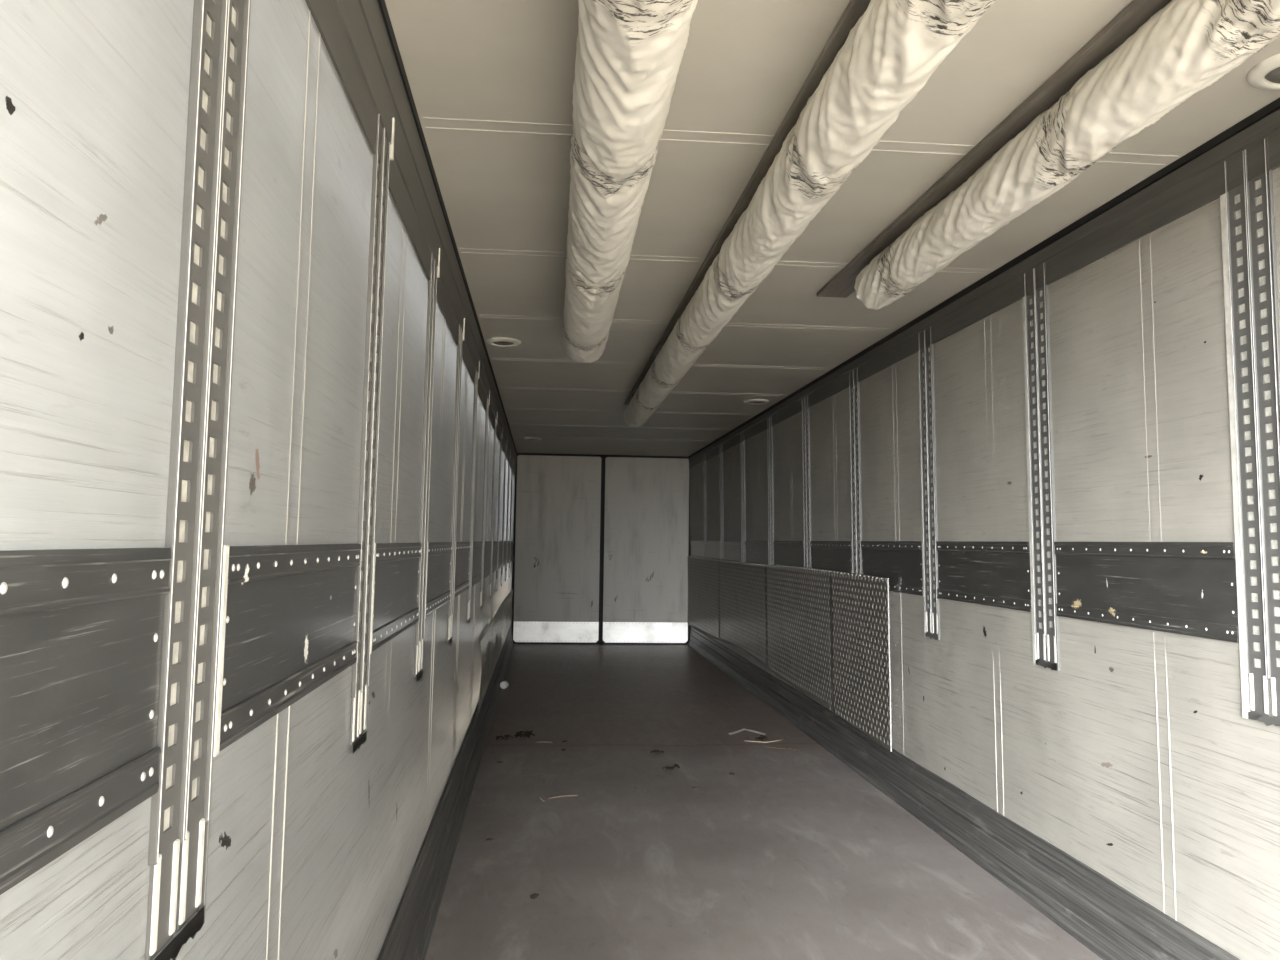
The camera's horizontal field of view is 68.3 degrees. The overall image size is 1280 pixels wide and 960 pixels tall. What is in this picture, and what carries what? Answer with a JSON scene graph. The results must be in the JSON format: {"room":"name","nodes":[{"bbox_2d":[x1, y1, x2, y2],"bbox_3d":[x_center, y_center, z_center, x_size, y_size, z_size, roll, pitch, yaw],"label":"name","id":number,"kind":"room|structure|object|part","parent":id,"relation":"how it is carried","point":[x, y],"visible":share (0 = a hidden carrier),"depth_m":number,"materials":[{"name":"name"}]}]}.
{"room":"cargo space","nodes":[
{"label":"cargo space","id":0,"kind":"room"},
{"bbox_2d":[0,0,514,959],"bbox_3d":[-1.064,0.462,6.296,0.025,2.761,13.963,1,-4,-6],"label":"wall","id":1,"kind":"structure","parent":0,"point":[315,844],"depth_m":1.33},
{"bbox_2d":[0,547,171,894],"bbox_3d":[-0.432,0.151,0.197,0.018,0.260,1.645,2,-4,-6],"label":"wall panel","id":2,"kind":"object","parent":1,"relation":"attached to","point":[81,629],"visible":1,"depth_m":0.82,"materials":[{"name":"black metal"}]},
{"bbox_2d":[145,0,250,959],"bbox_3d":[-0.516,-0.215,1.139,0.018,1.524,0.187,2,-4,-6],"label":"track","id":3,"kind":"object","parent":1,"relation":"attached to","point":[195,605],"visible":1,"depth_m":1.11,"materials":[{"name":"metal"}]},
{"bbox_3d":[-0.526,0.530,1.077,0.001,0.028,0.160,2,-4,-6],"label":"foot plate","id":4,"kind":"part","parent":3,"relation":"part of","materials":[{"name":"metal"}]},
{"bbox_2d":[219,544,360,751],"bbox_3d":[-0.582,0.243,1.643,0.016,0.260,0.882,2,-4,-6],"label":"wall panel","id":5,"kind":"object","parent":1,"relation":"attached to","point":[291,609],"visible":0.98,"depth_m":1.48,"materials":[{"name":"grey metal"}]},
{"bbox_2d":[350,114,394,753],"bbox_3d":[-0.626,-0.147,2.207,0.018,1.524,0.187,2,-4,-6],"label":"track","id":6,"kind":"object","parent":1,"relation":"attached to","point":[366,513],"visible":0.91,"depth_m":2.18,"materials":[{"name":"metal"}]},
{"bbox_3d":[-0.636,0.599,2.144,0.001,0.028,0.160,2,-4,-6],"label":"foot plate","id":7,"kind":"part","parent":6,"relation":"part of","materials":[{"name":"metal"}]},
{"bbox_2d":[372,543,421,651],"bbox_3d":[-0.690,0.310,2.698,0.016,0.260,0.857,2,-4,-6],"label":"wall panel","id":8,"kind":"object","parent":1,"relation":"attached to","point":[396,609],"visible":0.98,"depth_m":2.61,"materials":[{"name":"grey metal"}]},
{"bbox_2d":[305,0,516,475],"bbox_3d":[-1.030,-0.635,6.304,0.033,0.313,13.833,2,-4,-6],"label":"trim","id":9,"kind":"structure","parent":1,"relation":"attached to","point":[354,34],"depth_m":2.49,"materials":[{"name":"grey metal"}]},
{"bbox_2d":[414,248,440,680],"bbox_3d":[-0.733,-0.080,3.249,0.018,1.524,0.187,2,-4,-6],"label":"track","id":10,"kind":"object","parent":1,"relation":"attached to","point":[431,306],"visible":0.93,"depth_m":3.22,"materials":[{"name":"metal"}]},
{"bbox_3d":[-0.744,0.665,3.187,0.001,0.028,0.160,2,-4,-6],"label":"foot plate","id":11,"kind":"part","parent":10,"relation":"part of","materials":[{"name":"metal"}]},
{"bbox_2d":[426,542,451,615],"bbox_3d":[-0.799,0.378,3.752,0.017,0.260,0.882,2,-4,-6],"label":"wall panel","id":12,"kind":"object","parent":1,"relation":"attached to","point":[439,553],"visible":0.97,"depth_m":3.69,"materials":[{"name":"grey metal"}]},
{"bbox_2d":[377,624,513,959],"bbox_3d":[-1.060,1.668,6.154,0.064,0.318,13.833,2,-4,-6],"label":"baseboard","id":13,"kind":"structure","parent":1,"relation":"attached to","point":[408,937],"depth_m":3.93,"materials":[{"name":"grey metal"}]},
{"bbox_2d":[378,0,516,453],"bbox_3d":[-1.024,-0.804,6.316,0.032,0.030,13.833,2,-4,-6],"label":"trim","id":14,"kind":"structure","parent":1,"relation":"attached to","point":[382,4],"depth_m":2.93,"materials":[{"name":"black metal"}]},
{"bbox_2d":[447,318,464,644],"bbox_3d":[-0.843,-0.012,4.316,0.018,1.524,0.187,2,-4,-6],"label":"track","id":15,"kind":"object","parent":1,"relation":"attached to","point":[459,350],"visible":0.85,"depth_m":4.28,"materials":[{"name":"metal"}]},
{"bbox_2d":[454,542,470,597],"bbox_3d":[-0.909,0.446,4.817,0.016,0.260,0.877,2,-4,-6],"label":"wall panel","id":16,"kind":"object","parent":1,"relation":"attached to","point":[462,548],"visible":0.91,"depth_m":4.78,"materials":[{"name":"grey metal"}]},
{"bbox_2d":[467,361,479,623],"bbox_3d":[-0.953,0.056,5.378,0.018,1.524,0.187,2,-4,-6],"label":"track","id":17,"kind":"object","parent":1,"relation":"attached to","point":[477,376],"visible":0.9,"depth_m":5.33,"materials":[{"name":"metal"}]},
{"bbox_2d":[472,541,482,585],"bbox_3d":[-1.019,0.514,5.884,0.016,0.260,0.887,2,-4,-6],"label":"wall panel","id":18,"kind":"object","parent":1,"relation":"attached to","point":[477,546],"visible":0.9,"depth_m":5.86,"materials":[{"name":"grey metal"}]},
{"bbox_2d":[479,390,489,608],"bbox_3d":[-1.063,0.124,6.451,0.018,1.524,0.187,2,-4,-6],"label":"track","id":19,"kind":"object","parent":1,"relation":"attached to","point":[488,401],"visible":0.88,"depth_m":6.40,"materials":[{"name":"metal"}]},
{"bbox_2d":[483,541,491,578],"bbox_3d":[-1.131,0.583,6.976,0.016,0.260,0.927,2,-4,-6],"label":"wall panel","id":20,"kind":"object","parent":1,"relation":"attached to","point":[487,545],"visible":0.86,"depth_m":6.99,"materials":[{"name":"grey metal"}]},
{"bbox_2d":[489,412,497,598],"bbox_3d":[-1.178,0.195,7.562,0.018,1.524,0.187,2,-4,-6],"label":"track","id":21,"kind":"object","parent":1,"relation":"attached to","point":[496,421],"visible":0.82,"depth_m":7.51,"materials":[{"name":"metal"}]},
{"bbox_2d":[492,541,497,572],"bbox_3d":[-1.242,0.652,8.049,0.016,0.260,0.847,2,-4,-6],"label":"wall panel","id":22,"kind":"object","parent":1,"relation":"attached to","point":[495,543],"visible":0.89,"depth_m":8.05,"materials":[{"name":"grey metal"}]},
{"bbox_2d":[478,589,512,710],"bbox_3d":[-1.399,1.488,9.589,0.034,0.497,6.927,1,-4,-6],"label":"metal sheet","id":23,"kind":"object","parent":1,"relation":"attached to","point":[492,642],"visible":1,"depth_m":7.96,"materials":[{"name":"metal"}]},
{"bbox_2d":[496,429,502,591],"bbox_3d":[-1.284,0.261,8.595,0.018,1.524,0.187,2,-4,-6],"label":"track","id":24,"kind":"object","parent":1,"relation":"attached to","point":[502,429],"visible":0.84,"depth_m":8.54,"materials":[{"name":"metal"}]},
{"bbox_2d":[498,541,502,568],"bbox_3d":[-1.349,0.718,9.091,0.016,0.260,0.867,2,-4,-6],"label":"wall panel","id":25,"kind":"object","parent":1,"relation":"attached to","point":[500,542],"visible":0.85,"depth_m":9.14,"materials":[{"name":"grey metal"}]},
{"bbox_2d":[501,445,506,585],"bbox_3d":[-1.392,0.328,9.647,0.018,1.524,0.187,2,-4,-6],"label":"track","id":26,"kind":"object","parent":1,"relation":"attached to","point":[505,445],"visible":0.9,"depth_m":9.59,"materials":[{"name":"metal"}]},
{"bbox_2d":[503,541,506,565],"bbox_3d":[-1.459,0.786,10.153,0.016,0.260,0.887,2,-4,-6],"label":"wall panel","id":27,"kind":"object","parent":1,"relation":"attached to","point":[505,542],"visible":0.81,"depth_m":10.14,"materials":[{"name":"grey metal"}]},
{"bbox_2d":[505,449,510,581],"bbox_3d":[-1.503,0.396,10.719,0.018,1.524,0.187,2,-4,-6],"label":"track","id":28,"kind":"object","parent":1,"relation":"attached to","point":[510,449],"visible":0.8,"depth_m":10.66,"materials":[{"name":"metal"}]},
{"bbox_2d":[508,457,513,577],"bbox_3d":[-1.613,0.465,11.792,0.018,1.524,0.187,2,-4,-6],"label":"track","id":29,"kind":"object","parent":1,"relation":"attached to","point":[513,457],"visible":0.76,"depth_m":11.73,"materials":[{"name":"metal"}]},
{"bbox_2d":[510,541,513,560],"bbox_3d":[-1.697,0.934,12.465,0.016,0.260,1.225,2,-4,-6],"label":"wall panel","id":30,"kind":"object","parent":1,"relation":"attached to","point":[512,542],"visible":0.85,"depth_m":12.42,"materials":[{"name":"grey metal"}]},
{"bbox_2d":[513,455,600,642],"bbox_3d":[-1.146,0.957,13.154,1.174,2.593,0.077,1,-4,-5],"label":"door","id":31,"kind":"structure","parent":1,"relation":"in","point":[558,498],"depth_m":13.15,"materials":[{"name":"metal"}]},
{"bbox_3d":[-1.160,2.103,13.058,1.174,0.280,0.028,1,-4,-5],"label":"kick plate","id":32,"kind":"part","parent":31,"relation":"part of","materials":[{"name":"metal"}]},
{"bbox_2d":[603,457,688,642],"bbox_3d":[0.090,0.981,13.260,1.188,2.593,0.077,1,-4,-5],"label":"door","id":33,"kind":"structure","parent":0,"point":[646,521],"depth_m":13.25,"materials":[{"name":"metal"}]},
{"bbox_3d":[0.076,2.127,13.163,1.188,0.280,0.028,1,-4,-5],"label":"kick plate","id":34,"kind":"part","parent":33,"relation":"part of","materials":[{"name":"metal"}]},
{"bbox_2d":[425,643,1102,959],"bbox_3d":[0.111,1.883,6.307,2.660,0.080,13.963,1,-4,-5],"label":"floor","id":35,"kind":"structure","parent":0,"point":[790,855],"depth_m":4.46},
{"bbox_2d":[500,681,508,688],"bbox_3d":[-1.305,1.966,9.051,0.072,0.072,0.075,0,-4,9],"label":"cap","id":36,"kind":"object","parent":35,"relation":"on","point":[504,684],"visible":1,"depth_m":9.03,"materials":[{"name":"white plastic"}]},
{"bbox_2d":[496,734,513,739],"bbox_3d":[-0.979,1.835,6.739,0.083,0.037,0.171,-1,-4,28],"label":"dry leaf","id":37,"kind":"object","parent":35,"relation":"on","point":[506,735],"visible":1,"depth_m":6.73,"materials":[{"name":"brown plant"}]},
{"bbox_2d":[514,730,534,737],"bbox_3d":[-0.835,1.839,6.847,0.146,0.048,0.111,2,-4,-16],"label":"dry leaf","id":38,"kind":"object","parent":35,"relation":"on","point":[527,733],"visible":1,"depth_m":6.83,"materials":[{"name":"brown plant"}]},
{"bbox_2d":[530,893,538,898],"bbox_3d":[-0.424,1.665,3.779,0.028,0.011,0.049,-1,-4,24],"label":"crumb","id":39,"kind":"object","parent":35,"relation":"on","point":[533,896],"visible":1,"depth_m":3.77,"materials":[{"name":"brown plant"}]},
{"bbox_2d":[548,795,576,798],"bbox_3d":[-0.429,1.760,5.248,0.168,0.011,0.012,2,-4,-22],"label":"twig","id":40,"kind":"object","parent":35,"relation":"on","point":[562,795],"visible":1,"depth_m":5.25,"materials":[{"name":"wood"}]},
{"bbox_2d":[662,764,679,769],"bbox_3d":[0.197,1.805,5.942,0.103,0.026,0.061,4,-5,-38],"label":"dry leaf","id":41,"kind":"object","parent":35,"relation":"on","point":[677,765],"visible":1,"depth_m":5.94,"materials":[{"name":"brown plant"}]},
{"bbox_2d":[728,729,765,734],"bbox_3d":[0.801,1.888,7.031,0.211,0.017,0.209,-3,-5,43],"label":"strip","id":42,"kind":"object","parent":35,"relation":"on","point":[741,730],"visible":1,"depth_m":7.08,"materials":[{"name":"white plastic"}]},
{"bbox_2d":[755,735,767,740],"bbox_3d":[0.889,1.871,6.854,0.108,0.032,0.065,2,-4,-22],"label":"dry leaf","id":43,"kind":"object","parent":35,"relation":"on","point":[759,737],"visible":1,"depth_m":6.86,"materials":[{"name":"brown plant"}]},
{"bbox_2d":[744,738,784,742],"bbox_3d":[0.915,1.880,6.806,0.320,0.011,0.091,2,-4,-16],"label":"straw","id":44,"kind":"object","parent":35,"relation":"on","point":[784,738],"visible":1,"depth_m":6.78,"materials":[{"name":"beige plant"}]},
{"bbox_2d":[765,746,798,751],"bbox_3d":[0.982,1.862,6.540,0.262,0.010,0.050,-1,-4,29],"label":"straw","id":45,"kind":"object","parent":35,"relation":"on","point":[765,746],"visible":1,"depth_m":6.54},
{"bbox_2d":[385,0,1279,455],"bbox_3d":[0.149,-0.831,6.484,2.680,0.082,13.963,1,-4,-5],"label":"ceiling","id":46,"kind":"structure","parent":0,"point":[491,82],"depth_m":3.14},
{"bbox_2d":[486,337,520,346],"bbox_3d":[-0.838,-0.842,5.785,0.216,0.018,0.216,1,-4,-5],"label":"recessed light","id":47,"kind":"object","parent":46,"relation":"in","point":[498,341],"visible":1,"depth_m":5.75,"materials":[{"name":"white plastic"}]},
{"bbox_2d":[524,437,541,439],"bbox_3d":[-1.281,-0.489,11.286,0.216,0.018,0.216,1,-4,-5],"label":"recessed light","id":48,"kind":"object","parent":46,"relation":"in","point":[526,438],"visible":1,"depth_m":11.21,"materials":[{"name":"white plastic"}]},
{"bbox_2d":[562,0,697,362],"bbox_3d":[-0.050,-0.934,2.353,0.242,0.258,5.691,1,-4,-5],"label":"tube","id":49,"kind":"object","parent":46,"relation":"hanging from","point":[629,53],"visible":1,"depth_m":2.30,"materials":[{"name":"white fabric"}]},
{"bbox_2d":[744,399,768,403],"bbox_3d":[0.994,-0.667,8.074,0.216,0.018,0.216,1,-4,-5],"label":"recessed light","id":50,"kind":"object","parent":46,"relation":"in","point":[750,401],"visible":1,"depth_m":8.02,"materials":[{"name":"white plastic"}]},
{"bbox_2d":[623,0,994,426],"bbox_3d":[0.378,-0.839,3.928,0.215,0.230,8.761,1,-4,-6],"label":"tube","id":51,"kind":"object","parent":46,"relation":"attached to","point":[879,55],"visible":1,"depth_m":2.50,"materials":[{"name":"white fabric"}]},
{"bbox_2d":[817,0,1279,309],"bbox_3d":[1.191,-0.953,2.099,0.202,0.219,4.971,1,-4,-5],"label":"tube","id":52,"kind":"object","parent":46,"relation":"attached to","point":[1153,56],"visible":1,"depth_m":2.41,"materials":[{"name":"white fabric"}]},
{"bbox_2d":[1247,53,1279,89],"bbox_3d":[1.653,-1.030,2.371,0.216,0.018,0.216,1,-4,-5],"label":"recessed light","id":53,"kind":"object","parent":46,"relation":"in","point":[1265,75],"visible":1,"depth_m":2.39,"materials":[{"name":"white plastic"}]},
{"bbox_2d":[690,167,1279,959],"bbox_3d":[1.357,0.509,6.503,0.052,2.761,13.963,1,-4,-5],"label":"wall","id":54,"kind":"structure","parent":0,"point":[1137,759],"depth_m":3.45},
{"bbox_2d":[511,453,689,643],"bbox_3d":[-0.516,0.966,13.287,2.640,2.761,0.152,1,-4,-5],"label":"trim","id":55,"kind":"structure","parent":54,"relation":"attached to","point":[603,457],"depth_m":13.21,"materials":[{"name":"black rubber"}]},
{"bbox_2d":[690,541,703,557],"bbox_3d":[0.762,0.960,12.688,0.018,0.287,1.203,0,-4,-6],"label":"wall panel","id":56,"kind":"object","parent":54,"relation":"attached to","point":[696,547],"visible":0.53,"depth_m":12.61,"materials":[{"name":"grey metal"}]},
{"bbox_2d":[687,556,718,639],"bbox_3d":[0.786,1.468,12.025,0.028,0.970,2.461,1,-4,-5],"label":"plate","id":57,"kind":"object","parent":54,"relation":"attached to","point":[703,573],"visible":1,"depth_m":11.85,"materials":[{"name":"grey metal"}]},
{"bbox_2d":[703,460,706,557],"bbox_3d":[0.826,0.465,12.020,0.013,1.622,0.196,0,-4,-5],"label":"track","id":58,"kind":"object","parent":54,"relation":"attached to","point":[704,462],"visible":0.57,"depth_m":12.02,"materials":[{"name":"metal"}]},
{"bbox_2d":[706,541,719,559],"bbox_3d":[0.885,0.878,11.405,0.016,0.287,0.980,0,-4,-5],"label":"wall panel","id":59,"kind":"object","parent":54,"relation":"attached to","point":[712,547],"visible":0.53,"depth_m":11.37,"materials":[{"name":"grey metal"}]},
{"bbox_2d":[719,445,723,559],"bbox_3d":[0.938,0.390,10.848,0.013,1.622,0.196,0,-4,-5],"label":"track","id":60,"kind":"object","parent":54,"relation":"attached to","point":[721,453],"visible":0.66,"depth_m":10.84,"materials":[{"name":"metal"}]},
{"bbox_2d":[723,541,741,561],"bbox_3d":[0.998,0.802,10.213,0.018,0.287,1.020,0,-4,-6],"label":"wall panel","id":61,"kind":"object","parent":54,"relation":"attached to","point":[731,549],"visible":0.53,"depth_m":10.19,"materials":[{"name":"grey metal"}]},
{"bbox_2d":[718,560,766,666],"bbox_3d":[1.014,1.293,9.625,0.026,0.924,2.368,1,-4,-5],"label":"plate","id":62,"kind":"object","parent":54,"relation":"attached to","point":[742,586],"visible":1,"depth_m":9.40,"materials":[{"name":"grey metal"}]},
{"bbox_2d":[740,433,745,561],"bbox_3d":[1.054,0.312,9.636,0.013,1.622,0.196,0,-4,-5],"label":"track","id":63,"kind":"object","parent":54,"relation":"attached to","point":[742,444],"visible":0.6,"depth_m":9.62,"materials":[{"name":"metal"}]},
{"bbox_2d":[745,541,768,571],"bbox_3d":[1.113,0.725,9.006,0.016,0.287,1.010,0,-4,-5],"label":"wall panel","id":64,"kind":"object","parent":54,"relation":"attached to","point":[756,551],"visible":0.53,"depth_m":8.96,"materials":[{"name":"grey metal"}]},
{"bbox_2d":[767,416,773,564],"bbox_3d":[1.168,0.235,8.434,0.013,1.622,0.196,0,-4,-5],"label":"track","id":65,"kind":"object","parent":54,"relation":"attached to","point":[770,429],"visible":0.62,"depth_m":8.43,"materials":[{"name":"metal"}]},
{"bbox_2d":[773,541,803,566],"bbox_3d":[1.227,0.648,7.814,0.018,0.287,0.990,0,-4,-6],"label":"wall panel","id":66,"kind":"object","parent":54,"relation":"attached to","point":[788,553],"visible":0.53,"depth_m":7.76,"materials":[{"name":"grey metal"}]},
{"bbox_2d":[765,564,832,711],"bbox_3d":[1.220,1.168,7.464,0.029,0.971,1.978,1,-4,-5],"label":"plate","id":67,"kind":"object","parent":54,"relation":"attached to","point":[798,599],"visible":1,"depth_m":7.26,"materials":[{"name":"grey metal"}]},
{"bbox_2d":[802,396,810,567],"bbox_3d":[1.281,0.160,7.251,0.013,1.622,0.196,0,-4,-5],"label":"track","id":68,"kind":"object","parent":54,"relation":"attached to","point":[805,413],"visible":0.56,"depth_m":7.25,"materials":[{"name":"metal"}]},
{"bbox_2d":[810,541,851,576],"bbox_3d":[1.338,0.573,6.641,0.016,0.287,0.970,0,-4,-5],"label":"wall panel","id":69,"kind":"object","parent":54,"relation":"attached to","point":[827,555],"visible":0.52,"depth_m":6.58,"materials":[{"name":"grey metal"}]},
{"bbox_2d":[849,370,861,573],"bbox_3d":[1.391,0.086,6.089,0.013,1.622,0.196,0,-4,-5],"label":"track","id":70,"kind":"object","parent":54,"relation":"attached to","point":[854,394],"visible":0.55,"depth_m":6.08,"materials":[{"name":"metal"}]},
{"bbox_2d":[830,570,891,751],"bbox_3d":[1.367,1.079,5.920,0.014,0.986,1.124,0,-4,-5],"label":"plate","id":71,"kind":"object","parent":54,"relation":"attached to","point":[861,674],"visible":1,"depth_m":5.85,"materials":[{"name":"grey metal"}]},
{"bbox_2d":[861,541,922,595],"bbox_3d":[1.449,0.499,5.476,0.016,0.287,0.975,0,-4,-5],"label":"wall panel","id":72,"kind":"object","parent":54,"relation":"attached to","point":[900,562],"visible":0.79,"depth_m":5.36,"materials":[{"name":"grey metal"}]},
{"bbox_2d":[918,326,939,639],"bbox_3d":[1.503,0.011,4.922,0.013,1.622,0.196,0,-4,-5],"label":"track","id":73,"kind":"object","parent":54,"relation":"attached to","point":[931,610],"visible":1,"depth_m":4.91,"materials":[{"name":"metal"}]},
{"bbox_3d":[1.501,0.806,4.860,0.001,0.028,0.160,0,-4,-5],"label":"foot plate","id":74,"kind":"part","parent":73,"relation":"part of","materials":[{"name":"metal"}]},
{"bbox_2d":[687,626,1239,959],"bbox_3d":[1.344,1.737,6.358,0.069,0.274,13.833,0,-4,-5],"label":"baseboard","id":75,"kind":"structure","parent":54,"relation":"attached to","point":[1111,921],"depth_m":4.08,"materials":[{"name":"grey metal"}]},
{"bbox_2d":[936,541,1030,611],"bbox_3d":[1.558,0.426,4.331,0.016,0.287,0.930,0,-4,-5],"label":"wall panel","id":76,"kind":"object","parent":54,"relation":"attached to","point":[990,573],"visible":1,"depth_m":4.26,"materials":[{"name":"grey metal"}]},
{"bbox_2d":[688,109,1279,468],"bbox_3d":[1.354,-0.673,6.513,0.036,0.154,13.833,0,-4,-5],"label":"trim","id":77,"kind":"structure","parent":54,"relation":"attached to","point":[1201,181],"depth_m":3.53,"materials":[{"name":"grey metal"}]},
{"bbox_2d":[688,98,1279,457],"bbox_3d":[1.352,-0.761,6.518,0.039,0.024,13.833,0,-4,-5],"label":"trim","id":78,"kind":"structure","parent":54,"relation":"attached to","point":[1273,106],"depth_m":3.52,"materials":[{"name":"black metal"}]},
{"bbox_2d":[1022,262,1059,670],"bbox_3d":[1.610,-0.061,3.799,0.013,1.622,0.196,0,-4,-5],"label":"track","id":79,"kind":"object","parent":54,"relation":"attached to","point":[1036,326],"visible":1,"depth_m":3.79,"materials":[{"name":"metal"}]},
{"bbox_3d":[1.608,0.734,3.738,0.001,0.028,0.160,0,-4,-5],"label":"foot plate","id":80,"kind":"part","parent":79,"relation":"part of","materials":[{"name":"black metal"}]},
{"bbox_2d":[1054,542,1238,642],"bbox_3d":[1.667,0.353,3.189,0.016,0.287,0.970,0,-4,-5],"label":"wall panel","id":81,"kind":"object","parent":54,"relation":"attached to","point":[1184,588],"visible":1,"depth_m":3.08,"materials":[{"name":"grey metal"}]},
{"bbox_2d":[1220,137,1279,725],"bbox_3d":[1.720,-0.135,2.637,0.013,1.622,0.196,0,-4,-5],"label":"track","id":82,"kind":"object","parent":54,"relation":"attached to","point":[1252,325],"visible":1,"depth_m":2.64,"materials":[{"name":"metal"}]},
{"bbox_3d":[1.719,0.659,2.575,0.001,0.028,0.160,0,-4,-5],"label":"foot plate","id":83,"kind":"part","parent":82,"relation":"part of","materials":[{"name":"grey metal"}]}
]}

